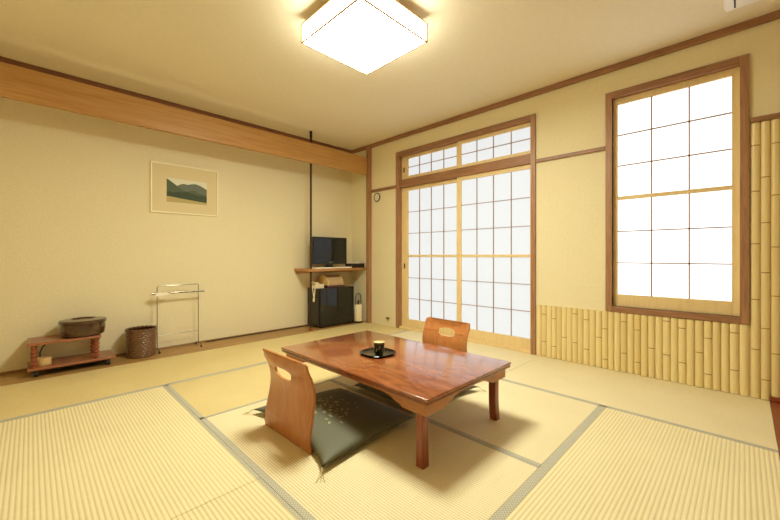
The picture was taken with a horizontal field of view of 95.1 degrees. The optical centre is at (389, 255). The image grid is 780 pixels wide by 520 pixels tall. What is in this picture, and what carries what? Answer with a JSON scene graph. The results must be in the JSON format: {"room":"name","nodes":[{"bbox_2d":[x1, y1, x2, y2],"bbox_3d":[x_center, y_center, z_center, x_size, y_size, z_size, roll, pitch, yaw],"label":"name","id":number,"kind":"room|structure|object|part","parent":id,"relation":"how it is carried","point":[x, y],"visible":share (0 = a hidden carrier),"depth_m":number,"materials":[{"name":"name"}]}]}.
{"room":"traditional dwelling","nodes":[
{"label":"traditional dwelling","id":0,"kind":"room"},
{"bbox_2d":[0,97,351,371],"bbox_3d":[-2.336,-0.307,4.007,0.100,2.715,5.200,0,0,45],"label":"wall","id":1,"kind":"structure","parent":0,"point":[80,236],"depth_m":3.66,"materials":[{"name":"paint"}]},
{"bbox_2d":[0,324,308,374],"bbox_3d":[-2.331,0.989,3.932,0.012,0.022,4.900,0,0,45],"label":"baseboard","id":2,"kind":"structure","parent":1,"relation":"attached to","point":[19,370],"depth_m":3.95,"materials":[{"name":"brown wood"}]},
{"bbox_2d":[0,56,350,152],"bbox_3d":[-2.323,-1.641,3.924,0.035,0.047,4.900,0,0,45],"label":"trim","id":3,"kind":"structure","parent":1,"relation":"attached to","point":[2,59],"depth_m":3.71,"materials":[{"name":"brown wood"}]},
{"bbox_2d":[0,321,365,385],"bbox_3d":[-2.198,1.023,3.800,0.387,0.054,4.900,0,0,45],"label":"trim","id":4,"kind":"structure","parent":1,"relation":"attached to","point":[23,376],"depth_m":3.60,"materials":[{"name":"brown wood"}]},
{"bbox_2d":[27,334,115,376],"bbox_3d":[-2.827,0.854,3.181,0.315,0.283,0.575,0,0,45],"label":"rolling cart","id":5,"kind":"object","parent":4,"relation":"on","point":[96,355],"visible":0.93,"depth_m":3.10,"materials":[{"name":"brown wood"}]},
{"bbox_3d":[-2.915,0.826,2.919,0.044,0.184,0.044,0,0,45],"label":"post","id":6,"kind":"part","parent":5,"relation":"part of","materials":[{"name":"brown wood"}]},
{"bbox_2d":[36,356,51,365],"bbox_3d":[-2.927,0.888,3.013,0.104,0.060,0.104,0,0,45],"label":"box","id":7,"kind":"object","parent":5,"relation":"on","point":[44,360],"visible":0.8,"depth_m":2.99,"materials":[{"name":"brown"}]},
{"bbox_3d":[-2.927,0.867,3.013,0.104,0.018,0.104,0,0,45],"label":"tub lid","id":8,"kind":"part","parent":7,"relation":"part of","materials":[{"name":"brown"}]},
{"bbox_2d":[27,334,101,346],"bbox_3d":[-2.864,0.723,3.144,0.315,0.022,0.470,0,0,45],"label":"shelf","id":9,"kind":"object","parent":5,"relation":"attached to","point":[44,340],"depth_m":3.04,"materials":[{"name":"brown wood"}]},
{"bbox_2d":[27,350,115,371],"bbox_3d":[-2.831,0.929,3.184,0.305,0.022,0.575,0,0,45],"label":"shelf","id":10,"kind":"object","parent":5,"relation":"attached to","point":[73,360],"depth_m":3.16,"materials":[{"name":"brown wood"}]},
{"bbox_2d":[58,316,106,337],"bbox_3d":[-2.771,0.637,3.220,0.336,0.148,0.336,0,0,45],"label":"bowl","id":11,"kind":"object","parent":5,"relation":"on","point":[78,327],"visible":1,"depth_m":3.11,"materials":[{"name":"brown paint"}]},
{"bbox_3d":[-2.771,0.583,3.220,0.336,0.040,0.336,0,0,45],"label":"lid","id":12,"kind":"part","parent":11,"relation":"part of","materials":[{"name":"brown paint"}]},
{"bbox_3d":[-2.812,0.826,3.378,0.044,0.184,0.044,0,0,45],"label":"post","id":13,"kind":"part","parent":5,"relation":"part of","materials":[{"name":"brown wood"}]},
{"bbox_3d":[-2.635,0.826,3.201,0.044,0.184,0.044,0,0,45],"label":"post","id":14,"kind":"part","parent":5,"relation":"part of","materials":[{"name":"brown wood"}]},
{"bbox_2d":[125,325,157,358],"bbox_3d":[-2.482,0.856,3.561,0.271,0.281,0.271,0,0,45],"label":"wicker basket","id":15,"kind":"object","parent":4,"relation":"on","point":[140,340],"visible":1,"depth_m":3.47,"materials":[{"name":"brown wicker"}]},
{"bbox_2d":[152,284,204,353],"bbox_3d":[-2.271,0.652,3.842,0.202,0.688,0.503,0,0,45],"label":"towel rack","id":16,"kind":"object","parent":4,"relation":"on","point":[198,290],"visible":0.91,"depth_m":3.86,"materials":[{"name":"silver metal"}]},
{"bbox_2d":[155,292,170,295],"bbox_3d":[-2.374,0.399,3.727,0.024,0.042,0.150,0,0,45],"label":"folded cloth","id":17,"kind":"object","parent":16,"relation":"on","point":[158,293],"visible":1,"depth_m":3.71,"materials":[{"name":"beige fabric"}]},
{"bbox_2d":[205,325,308,341],"bbox_3d":[-1.646,0.991,4.604,0.016,0.011,1.380,0,0,44],"label":"cable","id":18,"kind":"object","parent":4,"relation":"on","point":[304,325],"visible":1,"depth_m":4.53,"materials":[{"name":"black plastic"}]},
{"bbox_2d":[309,131,312,330],"bbox_3d":[-1.056,-0.334,4.758,0.044,2.659,0.044,0,0,45],"label":"pole","id":19,"kind":"object","parent":4,"relation":"on","point":[310,328],"visible":1,"depth_m":4.75,"materials":[{"name":"grey metal"}]},
{"bbox_2d":[308,285,353,327],"bbox_3d":[-0.856,0.723,5.195,0.316,0.546,0.599,0,0,45],"label":"mini fridge","id":20,"kind":"object","parent":4,"relation":"on","point":[335,305],"visible":0.96,"depth_m":5.04,"materials":[{"name":"black"}]},
{"bbox_2d":[309,281,323,301],"bbox_3d":[-1.042,0.493,5.012,0.209,0.284,0.157,0,0,45],"label":"telephone","id":21,"kind":"object","parent":20,"relation":"on","point":[317,285],"visible":0.93,"depth_m":4.95,"materials":[{"name":"beige plastic"}]},
{"bbox_3d":[-1.056,0.515,4.949,0.084,0.240,0.048,0,0,45],"label":"cord","id":22,"kind":"part","parent":21,"relation":"part of","materials":[{"name":"beige plastic"}]},
{"bbox_2d":[318,274,343,287],"bbox_3d":[-0.861,0.362,5.196,0.260,0.174,0.285,0,0,45],"label":"caddy","id":23,"kind":"object","parent":20,"relation":"on","point":[329,281],"visible":0.92,"depth_m":5.11,"materials":[{"name":"brown wood"}]},
{"bbox_3d":[-0.954,0.346,5.102,0.250,0.142,0.012,0,0,45],"label":"panel","id":24,"kind":"part","parent":23,"relation":"part of","materials":[{"name":"brown"}]},
{"bbox_2d":[324,285,343,287],"bbox_3d":[-0.861,0.433,5.196,0.260,0.032,0.285,0,0,45],"label":"tray","id":25,"kind":"object","parent":20,"relation":"on","point":[325,286],"depth_m":5.06,"materials":[{"name":"brown wood"}]},
{"bbox_2d":[354,293,362,322],"bbox_3d":[-0.476,0.775,5.342,0.128,0.442,0.128,0,0,45],"label":"lantern","id":26,"kind":"object","parent":4,"relation":"on","point":[357,307],"visible":1,"depth_m":5.29,"materials":[{"name":"white paper"}]},
{"bbox_2d":[150,161,217,216],"bbox_3d":[-2.275,-0.732,3.981,0.022,0.536,0.676,0,0,45],"label":"framed picture","id":27,"kind":"object","parent":1,"relation":"attached to","point":[176,189],"visible":1,"depth_m":3.96,"materials":[{"name":"beige paper"}]},
{"bbox_2d":[167,177,206,204],"bbox_3d":[-2.267,-0.717,3.990,0.001,0.260,0.405,0,0,45],"label":"print","id":28,"kind":"object","parent":27,"relation":"attached to","point":[180,190],"depth_m":3.98,"materials":[{"name":"green paper"}]},
{"bbox_2d":[294,267,365,273],"bbox_3d":[-0.846,0.210,5.184,0.353,0.069,1.020,0,0,45],"label":"wall shelf","id":29,"kind":"object","parent":1,"relation":"attached to","point":[299,270],"visible":0.9,"depth_m":5.01,"materials":[{"name":"brown wood"}]},
{"bbox_2d":[309,267,351,268],"bbox_3d":[-0.835,0.168,5.085,0.170,0.016,0.635,0,0,45],"label":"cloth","id":30,"kind":"object","parent":29,"relation":"on","point":[309,267],"visible":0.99,"depth_m":4.92,"materials":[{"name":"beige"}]},
{"bbox_2d":[312,236,346,266],"bbox_3d":[-0.866,-0.053,5.091,0.170,0.425,0.584,0,0,45],"label":"television","id":31,"kind":"object","parent":30,"relation":"on","point":[329,251],"visible":0.91,"depth_m":5.05,"materials":[{"name":"black plastic"}]},
{"bbox_2d":[345,263,364,267],"bbox_3d":[-0.531,0.144,5.383,0.167,0.062,0.247,0,0,45],"label":"box","id":32,"kind":"object","parent":29,"relation":"on","point":[353,265],"visible":0.86,"depth_m":5.33,"materials":[{"name":"black plastic"}]},
{"bbox_2d":[0,0,779,149],"bbox_3d":[-0.160,-1.715,1.848,6.230,0.100,5.200,0,0,45],"label":"ceiling","id":33,"kind":"structure","parent":0,"point":[247,61],"depth_m":2.92,"materials":[{"name":"paint"}]},
{"bbox_2d":[301,0,427,74],"bbox_3d":[-0.179,-1.568,2.464,0.631,0.194,0.608,0,0,45],"label":"ceiling light","id":34,"kind":"object","parent":33,"relation":"attached to","point":[365,36],"visible":1,"depth_m":2.38,"materials":[{"name":"white plastic"}]},
{"bbox_2d":[723,0,759,11],"bbox_3d":[2.233,-1.592,1.743,0.885,0.202,0.420,0,0,45],"label":"vent","id":35,"kind":"object","parent":33,"relation":"attached to","point":[729,5],"depth_m":2.11,"materials":[{"name":"white plastic"}]},
{"bbox_2d":[352,19,779,400],"bbox_3d":[1.580,-0.307,3.602,6.030,2.715,0.140,0,0,45],"label":"wall","id":36,"kind":"structure","parent":0,"point":[570,191],"depth_m":3.39,"materials":[{"name":"paint"}]},
{"bbox_2d":[366,147,371,322],"bbox_3d":[-0.316,-0.308,5.338,0.057,2.617,0.065,0,0,45],"label":"trim","id":37,"kind":"structure","parent":36,"relation":"attached to","point":[368,149],"depth_m":5.31,"materials":[{"name":"brown wood"}]},
{"bbox_2d":[374,193,379,201],"bbox_3d":[-0.190,-0.862,5.247,0.132,0.132,0.016,0,0,45],"label":"dial","id":38,"kind":"object","parent":36,"relation":"attached to","point":[377,195],"visible":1,"depth_m":5.24,"materials":[{"name":"beige plastic"}]},
{"bbox_2d":[396,113,535,354],"bbox_3d":[0.813,-0.218,4.322,1.953,2.440,0.118,0,0,45],"label":"door","id":39,"kind":"structure","parent":36,"relation":"in","point":[526,159],"depth_m":4.14,"materials":[{"name":"brown wood"}]},
{"bbox_2d":[402,178,456,334],"bbox_3d":[0.522,0.013,4.638,0.990,1.914,0.026,0,0,45],"label":"door","id":40,"kind":"structure","parent":39,"relation":"attached to","point":[429,211],"depth_m":4.64,"materials":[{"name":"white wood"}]},
{"bbox_2d":[402,143,456,179],"bbox_3d":[0.522,-1.210,4.638,0.990,0.329,0.026,0,0,45],"label":"transom","id":41,"kind":"object","parent":39,"relation":"attached to","point":[444,158],"visible":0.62,"depth_m":4.63,"materials":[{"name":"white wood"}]},
{"bbox_2d":[457,164,530,349],"bbox_3d":[1.140,0.013,3.982,0.910,1.914,0.024,0,0,45],"label":"door","id":42,"kind":"structure","parent":39,"relation":"attached to","point":[494,207],"depth_m":3.96,"materials":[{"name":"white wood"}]},
{"bbox_2d":[457,122,530,167],"bbox_3d":[1.140,-1.210,3.982,0.910,0.329,0.024,0,0,45],"label":"transom","id":43,"kind":"object","parent":39,"relation":"attached to","point":[514,141],"visible":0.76,"depth_m":3.95,"materials":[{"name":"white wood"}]},
{"bbox_2d":[351,10,779,153],"bbox_3d":[1.530,-1.641,3.528,5.995,0.049,0.035,0,0,45],"label":"trim","id":44,"kind":"structure","parent":36,"relation":"attached to","point":[775,15],"depth_m":3.13,"materials":[{"name":"brown wood"}]},
{"bbox_2d":[371,112,779,192],"bbox_3d":[1.687,-0.960,3.376,5.560,0.050,0.030,0,0,45],"label":"trim","id":45,"kind":"structure","parent":36,"relation":"attached to","point":[775,115],"depth_m":3.28,"materials":[{"name":"brown wood"}]},
{"bbox_2d":[537,305,748,395],"bbox_3d":[2.011,0.744,3.060,1.511,0.504,0.021,0,0,45],"label":"panelling","id":46,"kind":"object","parent":36,"relation":"attached to","point":[609,340],"visible":1,"depth_m":2.92,"materials":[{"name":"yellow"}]},
{"bbox_2d":[605,53,749,324],"bbox_3d":[2.265,-0.473,2.879,0.898,1.922,0.122,0,0,45],"label":"window","id":47,"kind":"structure","parent":36,"relation":"in","point":[743,61],"depth_m":2.68,"materials":[{"name":"brown wood"}]},
{"bbox_3d":[2.264,0.464,2.880,0.800,0.048,0.122,0,0,45],"label":"sill","id":48,"kind":"part","parent":47,"relation":"part of","materials":[{"name":"brown wood"}]},
{"bbox_2d":[613,66,739,315],"bbox_3d":[2.265,-0.469,2.880,0.800,1.818,0.024,0,0,45],"label":"window panel","id":49,"kind":"object","parent":47,"relation":"attached to","point":[676,147],"visible":1,"depth_m":2.84,"materials":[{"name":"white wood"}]},
{"bbox_2d":[751,118,779,399],"bbox_3d":[2.848,0.031,2.230,0.833,1.930,0.021,0,0,45],"label":"panelling","id":50,"kind":"object","parent":36,"relation":"attached to","point":[770,129],"visible":1,"depth_m":2.46,"materials":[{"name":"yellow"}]},
{"bbox_2d":[770,401,779,456],"bbox_3d":[1.423,1.024,0.208,1.472,0.053,4.900,0,0,45],"label":"trim","id":51,"kind":"structure","parent":36,"relation":"attached to","point":[775,406],"depth_m":2.19,"materials":[{"name":"red wood"}]},
{"bbox_2d":[770,396,779,402],"bbox_3d":[3.139,0.981,1.936,1.470,0.031,0.030,0,0,45],"label":"baseboard","id":52,"kind":"structure","parent":36,"relation":"attached to","point":[773,399],"depth_m":2.43,"materials":[{"name":"red wood"}]},
{"bbox_3d":[-0.160,1.105,1.848,6.230,0.110,5.200,0,0,45],"label":"floor","id":53,"kind":"structure","parent":0,"visible":0},
{"bbox_2d":[0,385,259,519],"bbox_3d":[-1.876,1.024,1.460,1.628,0.051,2.029,0,0,45],"label":"mat","id":54,"kind":"object","parent":53,"relation":"on","point":[143,454],"visible":0.9,"depth_m":1.72,"materials":[{"name":"brown wicker"}]},
{"bbox_2d":[0,322,409,421],"bbox_3d":[-1.753,1.024,3.358,0.866,0.051,4.898,0,0,45],"label":"mat","id":55,"kind":"object","parent":53,"relation":"on","point":[18,400],"visible":0.64,"depth_m":2.98,"materials":[{"name":"brown"}]},
{"bbox_2d":[171,478,303,519],"bbox_3d":[-0.703,1.024,0.297,1.671,0.051,2.029,0,0,45],"label":"mat","id":56,"kind":"object","parent":53,"relation":"on","point":[256,500],"visible":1,"depth_m":1.42,"materials":[{"name":"brown wicker"}]},
{"bbox_2d":[165,362,343,419],"bbox_3d":[-0.759,1.024,3.162,0.818,0.051,1.957,0,0,45],"label":"mat","id":57,"kind":"object","parent":53,"relation":"on","point":[215,394],"visible":0.37,"depth_m":2.71,"materials":[{"name":"brown"}]},
{"bbox_2d":[201,380,538,519],"bbox_3d":[-0.225,1.024,1.933,1.666,0.051,0.965,0,0,45],"label":"mat","id":58,"kind":"object","parent":53,"relation":"on","point":[465,478],"visible":0.77,"depth_m":1.64,"materials":[{"name":"brown"}]},
{"bbox_2d":[262,348,315,454],"bbox_3d":[-0.446,0.768,2.079,0.472,0.462,0.446,0,0,44],"label":"chair","id":59,"kind":"object","parent":58,"relation":"on","point":[290,406],"visible":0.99,"depth_m":1.90,"materials":[{"name":"brown wood"}]},
{"bbox_3d":[-0.431,0.993,2.095,0.450,0.012,0.402,0,0,44],"label":"seat","id":60,"kind":"part","parent":59,"relation":"part of","materials":[{"name":"brown wood"}]},
{"bbox_2d":[242,388,415,481],"bbox_3d":[-0.365,0.956,2.165,0.946,0.084,0.794,0,0,45],"label":"floor cushion","id":61,"kind":"object","parent":58,"relation":"on","point":[344,420],"visible":0.79,"depth_m":2.01,"materials":[{"name":"green fabric"}]},
{"bbox_2d":[281,330,510,469],"bbox_3d":[-0.016,0.823,2.353,1.324,0.352,0.816,0,0,45],"label":"table","id":62,"kind":"object","parent":58,"relation":"on","point":[423,378],"visible":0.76,"depth_m":2.08,"materials":[{"name":"brown wood"}]},
{"bbox_2d":[360,347,395,357],"bbox_3d":[-0.080,0.639,2.354,0.216,0.014,0.216,0,0,-42],"label":"tray","id":63,"kind":"object","parent":62,"relation":"on","point":[369,352],"visible":0.89,"depth_m":2.35,"materials":[{"name":"black paint"}]},
{"bbox_2d":[373,340,384,354],"bbox_3d":[-0.072,0.602,2.342,0.074,0.078,0.074,0,0,45],"label":"teacup","id":64,"kind":"object","parent":63,"relation":"on","point":[379,345],"visible":1,"depth_m":2.31,"materials":[{"name":"black ceramic"}]},
{"bbox_3d":[-0.016,0.672,2.353,1.316,0.017,0.808,0,0,45],"label":"edge moulding","id":65,"kind":"part","parent":62,"relation":"part of","materials":[{"name":"brown wood"}]},
{"bbox_3d":[0.154,0.840,1.698,0.050,0.318,0.050,0,0,45],"label":"leg","id":66,"kind":"part","parent":62,"relation":"part of","materials":[{"name":"brown wood"}]},
{"bbox_3d":[0.639,0.840,2.188,0.050,0.318,0.050,0,0,45],"label":"leg","id":67,"kind":"part","parent":62,"relation":"part of","materials":[{"name":"brown wood"}]},
{"bbox_2d":[391,330,414,335],"bbox_3d":[-0.008,1.025,4.437,0.088,0.050,0.908,0,0,45],"label":"mat","id":68,"kind":"object","parent":53,"relation":"on","point":[410,331],"visible":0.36,"depth_m":4.59,"materials":[{"name":"brown"}]},
{"bbox_2d":[331,377,598,466],"bbox_3d":[0.465,1.024,2.629,1.666,0.051,0.990,0,0,45],"label":"mat","id":69,"kind":"object","parent":53,"relation":"on","point":[533,422],"visible":0.54,"depth_m":2.21,"materials":[{"name":"brown"}]},
{"bbox_2d":[346,382,485,418],"bbox_3d":[0.159,0.956,2.674,0.870,0.084,0.750,0,0,45],"label":"floor cushion","id":70,"kind":"object","parent":69,"relation":"on","point":[359,384],"visible":0.12,"depth_m":2.56,"materials":[{"name":"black fabric"}]},
{"bbox_2d":[422,317,469,351],"bbox_3d":[0.338,0.768,2.848,0.446,0.462,0.472,0,0,-44],"label":"chair","id":71,"kind":"object","parent":69,"relation":"on","point":[431,335],"visible":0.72,"depth_m":2.97,"materials":[{"name":"brown wood"}]},
{"bbox_2d":[395,331,538,372],"bbox_3d":[0.607,1.024,3.828,1.638,0.051,0.908,0,0,45],"label":"mat","id":72,"kind":"object","parent":53,"relation":"on","point":[517,358],"visible":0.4,"depth_m":3.69,"materials":[{"name":"brown"}]},
{"bbox_2d":[489,405,779,519],"bbox_3d":[1.006,1.024,1.411,0.813,0.051,1.957,0,0,45],"label":"mat","id":73,"kind":"object","parent":53,"relation":"on","point":[617,464],"visible":1,"depth_m":1.61,"materials":[{"name":"brown wicker"}]},
{"bbox_2d":[502,356,778,451],"bbox_3d":[1.747,1.024,2.697,1.571,0.051,0.908,0,0,45],"label":"mat","id":74,"kind":"object","parent":53,"relation":"on","point":[746,419],"visible":0.71,"depth_m":2.50,"materials":[{"name":"brown"}]},
{"bbox_3d":[-1.955,-0.307,0.038,6.030,2.715,0.100,0,0,45],"label":"wall","id":75,"kind":"structure","parent":0,"visible":0},
{"bbox_2d":[0,62,366,174],"bbox_3d":[-2.059,-1.340,3.615,0.045,0.256,4.834,0,0,45],"label":"wooden beam","id":76,"kind":"structure","parent":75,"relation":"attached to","point":[17,83],"depth_m":3.40,"materials":[{"name":"brown wood"}]}
]}

